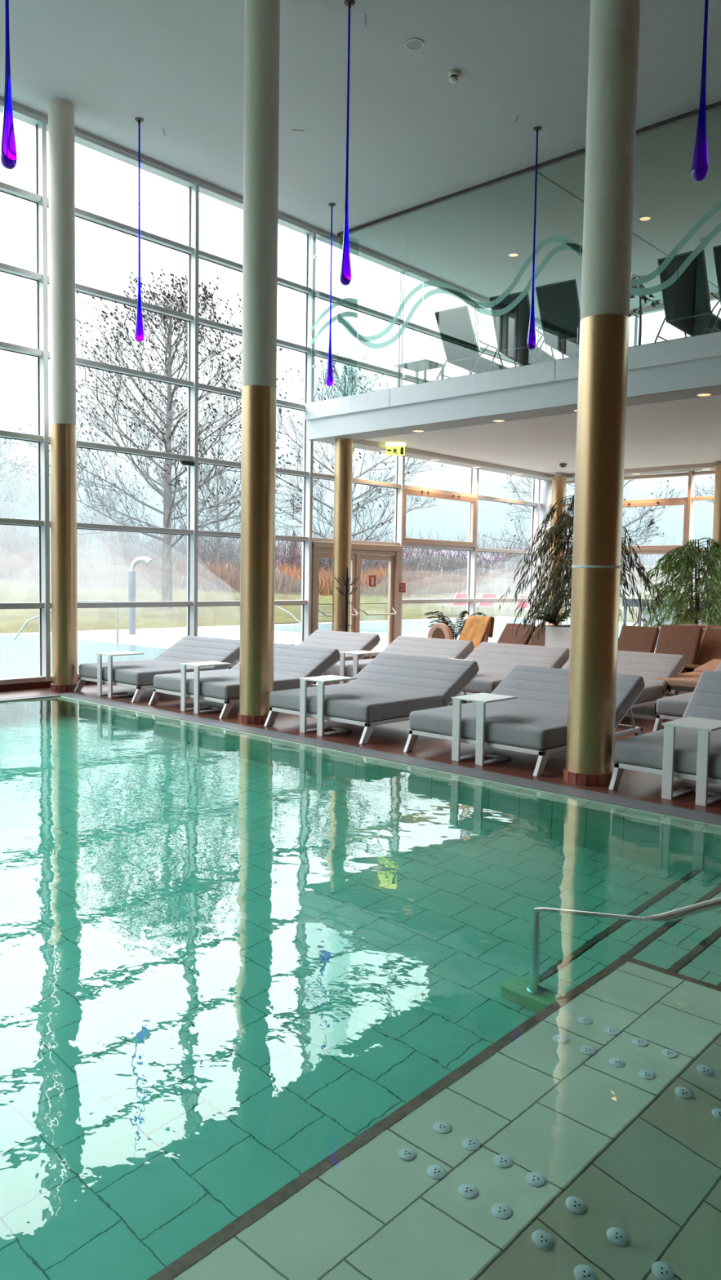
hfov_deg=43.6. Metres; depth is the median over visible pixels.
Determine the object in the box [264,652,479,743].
sun lounger
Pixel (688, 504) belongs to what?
window
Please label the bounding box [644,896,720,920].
pool handrail
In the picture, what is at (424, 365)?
table
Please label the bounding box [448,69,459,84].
smoke detector
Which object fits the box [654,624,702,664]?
cushion
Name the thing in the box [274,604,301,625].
handrail
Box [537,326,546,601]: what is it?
window
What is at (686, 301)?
lounger
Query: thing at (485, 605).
chair
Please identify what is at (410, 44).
grille
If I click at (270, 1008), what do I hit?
pool water
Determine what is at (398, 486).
window
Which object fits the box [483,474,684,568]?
bare tree
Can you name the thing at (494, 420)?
recessed light
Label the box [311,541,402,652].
door
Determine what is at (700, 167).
pendant
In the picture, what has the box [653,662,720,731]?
sun lounger
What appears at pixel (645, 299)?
rubber plant
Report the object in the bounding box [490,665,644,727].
cushion
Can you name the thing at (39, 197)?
window
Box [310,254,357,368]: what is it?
decoration
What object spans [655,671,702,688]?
seat cushion
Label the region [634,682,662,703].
seat cushion
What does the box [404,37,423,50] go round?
ceiling speaker
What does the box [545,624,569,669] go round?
planter
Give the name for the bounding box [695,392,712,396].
recessed light
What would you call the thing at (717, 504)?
column
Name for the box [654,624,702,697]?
lounger
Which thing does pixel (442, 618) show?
potted zamia
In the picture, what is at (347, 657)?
seat cushion
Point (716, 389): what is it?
trim
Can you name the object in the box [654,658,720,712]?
lounger
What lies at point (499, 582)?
hedge
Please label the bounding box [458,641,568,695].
sun lounger
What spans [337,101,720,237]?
track
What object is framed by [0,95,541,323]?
trim
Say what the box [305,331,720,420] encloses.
balcony edge
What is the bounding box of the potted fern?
[529,604,570,626]
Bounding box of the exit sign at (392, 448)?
[385,442,405,455]
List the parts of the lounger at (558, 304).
leg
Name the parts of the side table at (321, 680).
leg, leg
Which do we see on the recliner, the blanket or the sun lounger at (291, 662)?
the blanket
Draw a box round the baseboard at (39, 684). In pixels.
[0,655,376,691]
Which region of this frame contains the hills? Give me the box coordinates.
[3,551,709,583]
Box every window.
[0,101,50,684]
[46,120,199,680]
[197,183,315,666]
[311,231,405,656]
[400,269,480,618]
[475,299,541,626]
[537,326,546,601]
[551,314,639,358]
[564,480,574,553]
[621,471,694,652]
[691,470,715,553]
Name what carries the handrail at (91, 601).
on the grass field
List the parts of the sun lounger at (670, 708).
leg, frame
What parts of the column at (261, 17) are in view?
tile skirting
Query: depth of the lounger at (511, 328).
15.16 m
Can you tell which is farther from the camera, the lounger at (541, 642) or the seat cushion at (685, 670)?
the lounger at (541, 642)
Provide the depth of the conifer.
59.52 m
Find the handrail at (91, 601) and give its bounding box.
[13,600,118,643]
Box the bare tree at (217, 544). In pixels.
[171,463,240,566]
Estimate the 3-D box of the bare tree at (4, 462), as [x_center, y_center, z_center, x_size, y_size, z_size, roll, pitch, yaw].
[-23.242,-8.473,53.839,7.827,9.785,7.565,-1,4,-26]
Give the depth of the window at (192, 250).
14.46 m
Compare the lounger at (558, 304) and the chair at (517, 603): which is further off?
the chair at (517, 603)
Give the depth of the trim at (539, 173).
15.02 m
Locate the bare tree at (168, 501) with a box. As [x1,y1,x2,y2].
[10,268,302,608]
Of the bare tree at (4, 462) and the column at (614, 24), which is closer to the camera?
the column at (614, 24)
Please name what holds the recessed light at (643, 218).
in the ceiling
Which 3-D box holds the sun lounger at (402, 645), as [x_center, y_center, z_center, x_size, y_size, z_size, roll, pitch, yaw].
[0.560,0.368,13.703,1.504,0.726,2.072,5,5,43]
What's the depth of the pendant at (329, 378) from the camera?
15.55 m
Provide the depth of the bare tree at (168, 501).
35.92 m
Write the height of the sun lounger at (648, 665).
0.726 m
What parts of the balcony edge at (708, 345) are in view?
ledge panel, ledge panel, ledge panel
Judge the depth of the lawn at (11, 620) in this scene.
39.03 m
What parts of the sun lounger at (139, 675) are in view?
leg, frame, leg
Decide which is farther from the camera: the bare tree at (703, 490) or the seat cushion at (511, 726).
the bare tree at (703, 490)
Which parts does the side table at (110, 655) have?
leg, leg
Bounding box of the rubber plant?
[629,274,661,345]
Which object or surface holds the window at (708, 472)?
in the wall at (658, 308)
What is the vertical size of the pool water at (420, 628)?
0.092 m
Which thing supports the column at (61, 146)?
on the floor
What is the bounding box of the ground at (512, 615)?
[222,615,635,626]
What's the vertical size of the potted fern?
0.386 m
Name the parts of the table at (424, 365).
leg, leg, leg, leg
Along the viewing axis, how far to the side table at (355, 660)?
13.07 m
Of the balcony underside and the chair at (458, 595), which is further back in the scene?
the chair at (458, 595)
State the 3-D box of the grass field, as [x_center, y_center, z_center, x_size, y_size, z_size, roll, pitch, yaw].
[4.136,1.882,0.361,54.200,0.330,66.000,5,5,43]
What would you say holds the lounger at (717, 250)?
on the trim at (716, 331)
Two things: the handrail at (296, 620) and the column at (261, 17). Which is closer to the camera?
the column at (261, 17)
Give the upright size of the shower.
2.189 m
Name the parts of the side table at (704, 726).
leg, leg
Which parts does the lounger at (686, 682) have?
frame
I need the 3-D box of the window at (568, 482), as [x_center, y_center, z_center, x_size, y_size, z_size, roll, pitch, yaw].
[5.131,-1.906,22.631,1.085,4.200,0.200,5,5,43]
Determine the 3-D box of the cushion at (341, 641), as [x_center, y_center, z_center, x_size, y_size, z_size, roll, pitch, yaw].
[-0.442,0.105,15.504,1.504,0.476,0.701,5,5,43]
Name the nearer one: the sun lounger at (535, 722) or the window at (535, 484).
the sun lounger at (535, 722)
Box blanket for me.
[457,615,494,651]
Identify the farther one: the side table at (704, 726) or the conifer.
the conifer
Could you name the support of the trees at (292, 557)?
on the lawn at (11, 620)
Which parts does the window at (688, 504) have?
vent sash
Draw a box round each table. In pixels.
[96,651,143,697]
[179,661,231,713]
[298,675,356,736]
[339,650,381,684]
[396,359,445,386]
[448,657,474,706]
[451,693,516,765]
[661,716,720,806]
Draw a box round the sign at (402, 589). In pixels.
[399,582,405,592]
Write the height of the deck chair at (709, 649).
1.038 m
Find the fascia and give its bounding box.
[306,355,720,439]
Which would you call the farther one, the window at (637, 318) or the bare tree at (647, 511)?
the bare tree at (647, 511)
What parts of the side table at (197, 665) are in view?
leg, leg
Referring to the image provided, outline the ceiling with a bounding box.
[0,0,720,319]
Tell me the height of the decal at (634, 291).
3.200 m
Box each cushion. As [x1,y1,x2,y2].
[78,659,213,685]
[153,668,300,699]
[154,635,239,670]
[230,643,340,686]
[236,655,352,662]
[269,683,442,722]
[297,629,380,659]
[323,658,373,677]
[347,652,479,706]
[381,635,474,659]
[408,702,567,750]
[462,668,510,693]
[465,641,568,671]
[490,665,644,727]
[613,727,720,778]
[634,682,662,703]
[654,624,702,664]
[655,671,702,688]
[656,692,693,717]
[680,668,693,673]
[681,670,720,719]
[693,658,720,671]
[714,662,720,671]
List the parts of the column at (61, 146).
tile skirting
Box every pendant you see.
[0,0,17,169]
[134,116,143,342]
[325,202,335,386]
[339,0,355,285]
[526,125,542,350]
[691,0,708,182]
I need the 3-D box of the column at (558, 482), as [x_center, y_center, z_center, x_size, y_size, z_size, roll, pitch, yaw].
[4.774,-1.860,21.941,0.384,4.190,0.384,5,5,43]
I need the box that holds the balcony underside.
[308,384,720,477]
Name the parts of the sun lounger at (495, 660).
frame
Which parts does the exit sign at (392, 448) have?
sign plate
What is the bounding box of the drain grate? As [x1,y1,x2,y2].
[0,693,60,702]
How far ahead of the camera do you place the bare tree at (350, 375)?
39.70 m
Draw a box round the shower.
[128,555,151,634]
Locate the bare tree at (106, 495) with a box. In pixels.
[76,489,136,562]
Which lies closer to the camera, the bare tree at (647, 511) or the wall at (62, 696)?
the wall at (62, 696)
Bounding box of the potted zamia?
[424,610,486,639]
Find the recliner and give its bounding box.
[480,620,491,642]
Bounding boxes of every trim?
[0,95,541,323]
[309,384,720,480]
[358,331,719,394]
[534,170,718,288]
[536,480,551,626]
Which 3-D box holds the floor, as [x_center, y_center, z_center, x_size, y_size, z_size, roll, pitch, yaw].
[1.996,1.468,5.800,19.750,0.350,29.100,5,5,43]
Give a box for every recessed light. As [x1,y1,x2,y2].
[492,419,505,422]
[507,253,518,257]
[639,216,651,221]
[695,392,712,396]
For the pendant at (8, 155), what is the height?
3.063 m
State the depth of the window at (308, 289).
16.49 m
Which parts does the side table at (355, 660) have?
leg, leg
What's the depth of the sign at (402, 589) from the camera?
18.79 m
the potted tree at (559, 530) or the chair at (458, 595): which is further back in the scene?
the chair at (458, 595)
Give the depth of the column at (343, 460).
16.50 m
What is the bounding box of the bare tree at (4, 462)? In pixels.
[0,430,37,535]
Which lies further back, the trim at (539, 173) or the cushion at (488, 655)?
the trim at (539, 173)
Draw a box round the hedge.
[0,540,709,598]
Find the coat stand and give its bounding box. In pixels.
[333,566,359,631]
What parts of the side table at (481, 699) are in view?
leg, leg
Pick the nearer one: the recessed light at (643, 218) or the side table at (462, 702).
the side table at (462, 702)
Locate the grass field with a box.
[0,616,654,653]
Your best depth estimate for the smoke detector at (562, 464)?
19.93 m
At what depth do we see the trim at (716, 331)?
14.88 m
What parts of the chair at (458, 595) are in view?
frame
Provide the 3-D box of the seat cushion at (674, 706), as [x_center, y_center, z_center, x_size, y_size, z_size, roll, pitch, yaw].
[4.231,0.747,9.914,1.504,0.192,1.255,5,5,43]
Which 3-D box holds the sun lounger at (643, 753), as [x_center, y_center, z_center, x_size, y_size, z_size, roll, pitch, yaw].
[3.239,0.778,7.452,1.504,0.843,2.072,5,5,43]
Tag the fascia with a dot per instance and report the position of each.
(705, 372)
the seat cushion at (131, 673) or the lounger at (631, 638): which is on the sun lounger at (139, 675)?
the seat cushion at (131, 673)
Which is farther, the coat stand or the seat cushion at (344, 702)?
the coat stand
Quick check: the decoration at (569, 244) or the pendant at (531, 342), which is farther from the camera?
the decoration at (569, 244)
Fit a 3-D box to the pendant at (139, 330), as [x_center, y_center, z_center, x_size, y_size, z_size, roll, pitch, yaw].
[-3.129,-5.777,12.753,0.131,3.063,0.131,5,5,43]
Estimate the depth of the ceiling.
12.17 m
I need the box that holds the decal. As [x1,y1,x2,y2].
[646,518,655,528]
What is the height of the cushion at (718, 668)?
0.476 m
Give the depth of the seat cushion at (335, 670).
13.24 m
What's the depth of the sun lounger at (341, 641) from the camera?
15.37 m
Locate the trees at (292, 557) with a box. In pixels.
[0,502,711,591]
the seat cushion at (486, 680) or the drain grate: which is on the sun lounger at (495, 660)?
the seat cushion at (486, 680)
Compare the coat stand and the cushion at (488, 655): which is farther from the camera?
the coat stand
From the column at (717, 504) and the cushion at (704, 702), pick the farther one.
the column at (717, 504)
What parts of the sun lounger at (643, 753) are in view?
leg, frame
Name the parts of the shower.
post, spout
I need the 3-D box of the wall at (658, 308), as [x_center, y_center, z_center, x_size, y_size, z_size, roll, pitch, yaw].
[12.045,-5.374,16.079,19.700,3.830,0.150,5,5,43]
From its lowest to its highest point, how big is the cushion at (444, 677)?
0.476 m
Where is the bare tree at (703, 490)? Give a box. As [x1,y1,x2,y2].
[684,474,715,502]
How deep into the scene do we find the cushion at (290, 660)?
11.87 m
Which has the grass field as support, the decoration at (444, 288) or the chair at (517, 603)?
the chair at (517, 603)
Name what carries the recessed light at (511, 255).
in the ceiling
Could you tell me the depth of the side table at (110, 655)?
12.27 m
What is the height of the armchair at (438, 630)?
0.850 m
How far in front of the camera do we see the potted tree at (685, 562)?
17.28 m
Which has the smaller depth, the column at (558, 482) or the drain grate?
the drain grate
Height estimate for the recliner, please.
0.930 m
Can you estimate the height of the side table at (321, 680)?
0.582 m
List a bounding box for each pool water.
[0,634,167,678]
[0,696,720,1279]
[274,617,657,648]
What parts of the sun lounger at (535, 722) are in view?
leg, frame, leg, leg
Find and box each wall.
[62,696,719,826]
[570,293,719,479]
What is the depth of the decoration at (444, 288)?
14.95 m
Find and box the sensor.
[181,460,194,466]
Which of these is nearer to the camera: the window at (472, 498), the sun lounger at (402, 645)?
the sun lounger at (402, 645)
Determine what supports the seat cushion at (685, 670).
on the lounger at (684, 640)
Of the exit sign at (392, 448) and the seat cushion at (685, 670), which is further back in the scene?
the exit sign at (392, 448)
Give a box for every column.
[48,98,77,691]
[237,0,279,724]
[332,438,352,631]
[547,475,566,625]
[563,0,640,786]
[710,464,720,626]
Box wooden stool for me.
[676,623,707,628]
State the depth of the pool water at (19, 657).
18.94 m
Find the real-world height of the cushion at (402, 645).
0.476 m
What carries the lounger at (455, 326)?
on the trim at (716, 331)
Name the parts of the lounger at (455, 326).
leg, leg, armrest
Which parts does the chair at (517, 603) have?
frame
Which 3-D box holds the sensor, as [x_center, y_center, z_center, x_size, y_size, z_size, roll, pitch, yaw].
[-2.813,-2.883,14.687,0.040,0.070,0.240,5,5,43]
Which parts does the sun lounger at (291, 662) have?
leg, leg, frame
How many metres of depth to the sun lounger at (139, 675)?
12.79 m
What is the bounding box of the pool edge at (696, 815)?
[54,692,720,826]
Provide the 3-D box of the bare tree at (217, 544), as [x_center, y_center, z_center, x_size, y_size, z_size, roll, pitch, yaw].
[-8.141,-6.510,50.848,5.383,7.097,5.999,-1,4,-26]
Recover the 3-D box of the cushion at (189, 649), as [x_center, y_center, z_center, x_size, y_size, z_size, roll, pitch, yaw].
[-2.376,0.217,13.387,1.504,0.476,0.701,5,5,43]
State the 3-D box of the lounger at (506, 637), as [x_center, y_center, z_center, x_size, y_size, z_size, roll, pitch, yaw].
[2.449,0.173,15.882,0.600,0.881,1.700,5,5,43]
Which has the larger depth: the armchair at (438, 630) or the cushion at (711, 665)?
the armchair at (438, 630)
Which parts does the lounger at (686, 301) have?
leg, leg, armrest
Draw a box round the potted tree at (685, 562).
[632,537,720,640]
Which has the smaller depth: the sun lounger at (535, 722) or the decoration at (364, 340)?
the sun lounger at (535, 722)
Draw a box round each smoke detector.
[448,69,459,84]
[559,462,566,467]
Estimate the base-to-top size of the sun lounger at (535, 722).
0.726 m
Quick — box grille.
[405,40,422,48]
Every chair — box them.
[441,592,466,615]
[475,593,497,615]
[506,595,528,617]
[674,625,720,693]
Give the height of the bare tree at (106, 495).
5.724 m
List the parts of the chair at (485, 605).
frame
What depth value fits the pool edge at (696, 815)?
7.97 m
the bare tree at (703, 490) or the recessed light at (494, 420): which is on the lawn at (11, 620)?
the bare tree at (703, 490)
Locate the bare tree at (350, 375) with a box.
[240,352,443,564]
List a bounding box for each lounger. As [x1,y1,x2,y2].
[73,635,239,702]
[147,643,340,718]
[236,629,380,662]
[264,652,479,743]
[315,635,474,684]
[403,665,644,776]
[434,305,507,379]
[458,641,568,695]
[488,292,555,369]
[497,622,536,644]
[527,624,550,646]
[533,279,580,362]
[564,650,685,707]
[608,670,720,790]
[617,625,659,653]
[653,248,720,342]
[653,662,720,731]
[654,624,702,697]
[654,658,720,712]
[709,244,720,333]
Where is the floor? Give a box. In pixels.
[0,680,720,815]
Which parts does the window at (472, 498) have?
vent sash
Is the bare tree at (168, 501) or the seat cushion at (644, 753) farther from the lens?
the bare tree at (168, 501)
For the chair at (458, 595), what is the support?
on the lawn at (11, 620)
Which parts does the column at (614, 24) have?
tile skirting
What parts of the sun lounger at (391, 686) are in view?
leg, frame, leg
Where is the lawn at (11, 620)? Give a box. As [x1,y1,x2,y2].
[0,577,709,633]
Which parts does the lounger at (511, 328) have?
leg, leg, armrest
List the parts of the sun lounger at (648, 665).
frame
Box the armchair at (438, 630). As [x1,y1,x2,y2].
[427,622,452,639]
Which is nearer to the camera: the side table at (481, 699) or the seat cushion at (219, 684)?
the side table at (481, 699)
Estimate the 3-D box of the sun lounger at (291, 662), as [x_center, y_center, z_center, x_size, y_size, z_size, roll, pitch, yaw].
[-1.457,0.470,11.730,1.504,0.726,2.072,5,5,43]
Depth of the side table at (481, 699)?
8.22 m
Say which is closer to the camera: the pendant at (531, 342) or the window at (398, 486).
the pendant at (531, 342)
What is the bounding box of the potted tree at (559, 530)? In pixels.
[497,493,664,642]
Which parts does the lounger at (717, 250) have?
leg, frame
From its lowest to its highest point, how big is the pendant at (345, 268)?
3.063 m
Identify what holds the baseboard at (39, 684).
on the floor
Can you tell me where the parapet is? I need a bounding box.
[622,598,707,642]
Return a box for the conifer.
[289,530,297,553]
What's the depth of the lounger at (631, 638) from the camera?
13.95 m

